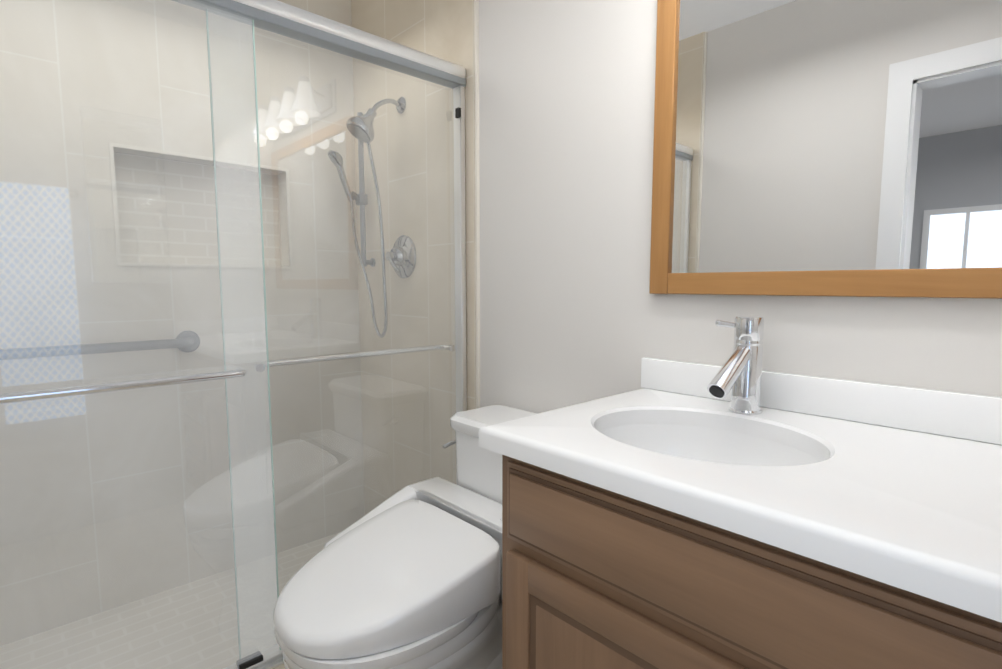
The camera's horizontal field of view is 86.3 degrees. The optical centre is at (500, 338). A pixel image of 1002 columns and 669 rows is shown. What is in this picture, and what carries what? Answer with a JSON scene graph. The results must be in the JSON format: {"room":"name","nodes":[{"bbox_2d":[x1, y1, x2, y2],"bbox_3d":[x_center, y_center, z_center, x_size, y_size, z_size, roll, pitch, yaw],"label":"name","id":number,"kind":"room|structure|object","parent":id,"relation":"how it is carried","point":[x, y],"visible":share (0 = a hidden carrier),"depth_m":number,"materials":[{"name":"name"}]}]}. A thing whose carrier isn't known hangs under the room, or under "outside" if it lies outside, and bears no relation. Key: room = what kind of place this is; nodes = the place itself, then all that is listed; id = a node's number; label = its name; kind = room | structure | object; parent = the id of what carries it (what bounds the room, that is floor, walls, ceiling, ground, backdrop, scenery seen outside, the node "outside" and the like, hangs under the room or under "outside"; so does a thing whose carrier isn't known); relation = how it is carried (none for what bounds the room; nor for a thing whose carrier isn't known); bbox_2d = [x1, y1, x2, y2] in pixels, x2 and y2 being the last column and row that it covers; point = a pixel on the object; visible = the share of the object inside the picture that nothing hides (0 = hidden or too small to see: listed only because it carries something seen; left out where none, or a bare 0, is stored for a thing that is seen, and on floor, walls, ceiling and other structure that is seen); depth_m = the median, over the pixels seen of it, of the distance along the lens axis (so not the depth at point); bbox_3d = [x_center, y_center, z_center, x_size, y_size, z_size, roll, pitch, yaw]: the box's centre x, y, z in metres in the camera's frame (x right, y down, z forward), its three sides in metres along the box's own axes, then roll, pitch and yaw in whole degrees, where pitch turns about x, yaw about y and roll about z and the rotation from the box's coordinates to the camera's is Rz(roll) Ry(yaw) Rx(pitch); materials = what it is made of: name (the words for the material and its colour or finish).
{"room":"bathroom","nodes":[
{"label":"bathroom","id":0,"kind":"room"},
{"bbox_2d":[0,532,339,668],"bbox_3d":[-0.977,0.988,1.751,1.580,0.074,0.690,-5,8,-43],"label":"shower floor","id":1,"kind":"structure","parent":0,"point":[218,588],"depth_m":1.74,"materials":[{"name":"tile"}]},
{"bbox_2d":[0,0,363,645],"bbox_3d":[-1.289,-0.265,1.887,1.680,2.440,0.123,-5,8,-43],"label":"tiled wall","id":2,"kind":"structure","parent":0,"point":[339,11],"depth_m":1.91,"materials":[{"name":"white tile"}]},
{"bbox_2d":[0,331,199,359],"bbox_3d":[-1.357,0.035,1.730,0.705,0.080,0.061,-5,8,-43],"label":"grab bar","id":3,"kind":"object","parent":2,"relation":"attached to","point":[178,344],"depth_m":1.75,"materials":[{"name":"silver metal"}]},
{"bbox_2d":[273,664,284,668],"bbox_3d":[-0.695,0.980,1.447,1.580,0.150,0.135,-5,8,-43],"label":"curb","id":4,"kind":"object","parent":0,"point":[281,666],"depth_m":1.47,"materials":[{"name":"tile"}]},
{"bbox_2d":[0,0,466,668],"bbox_3d":[-0.700,0.027,1.357,1.552,1.765,0.139,-5,8,-43],"label":"shower door","id":5,"kind":"structure","parent":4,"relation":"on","point":[282,18],"depth_m":1.37,"materials":[{"name":"clear glass"}]},
{"bbox_2d":[351,0,479,515],"bbox_3d":[-0.356,-0.294,2.182,0.112,2.440,0.925,-5,8,-43],"label":"tiled wall","id":6,"kind":"structure","parent":0,"point":[447,30],"depth_m":2.06,"materials":[{"name":"white tile"}]},
{"bbox_2d":[328,97,415,337],"bbox_3d":[-0.546,-0.466,2.120,0.227,0.936,0.400,-5,8,-43],"label":"shower","id":7,"kind":"object","parent":6,"relation":"attached to","point":[398,243],"depth_m":2.11,"materials":[{"name":"silver metal"}]},
{"bbox_2d":[479,0,1001,413],"bbox_3d":[0.554,-0.199,1.224,0.100,2.440,1.725,-5,8,-43],"label":"wall","id":8,"kind":"structure","parent":0,"point":[573,311],"depth_m":1.45,"materials":[{"name":"white paint"}]},
{"bbox_2d":[649,0,1001,298],"bbox_3d":[0.696,-0.457,0.955,0.022,0.763,0.940,-5,8,-43],"label":"framed mirror","id":9,"kind":"object","parent":8,"relation":"attached to","point":[849,148],"visible":0.98,"depth_m":1.03,"materials":[{"name":"brown wood"}]},
{"bbox_3d":[-0.375,1.069,1.113,1.780,0.060,2.650,-5,8,-43],"label":"floor","id":10,"kind":"structure","parent":0,"visible":0},
{"bbox_2d":[273,405,536,668],"bbox_3d":[-0.144,0.635,1.375,0.824,0.752,0.567,-5,8,-43],"label":"toilet","id":11,"kind":"object","parent":10,"relation":"on","point":[408,577],"visible":0.71,"depth_m":1.21,"materials":[{"name":"white ceramic"}]},
{"bbox_2d":[479,316,1001,668],"bbox_3d":[0.494,0.521,0.864,0.571,1.079,0.975,-5,8,-43],"label":"bathroom vanity","id":12,"kind":"object","parent":10,"relation":"on","point":[740,508],"visible":1,"depth_m":0.77,"materials":[{"name":"white stone"}]}
]}

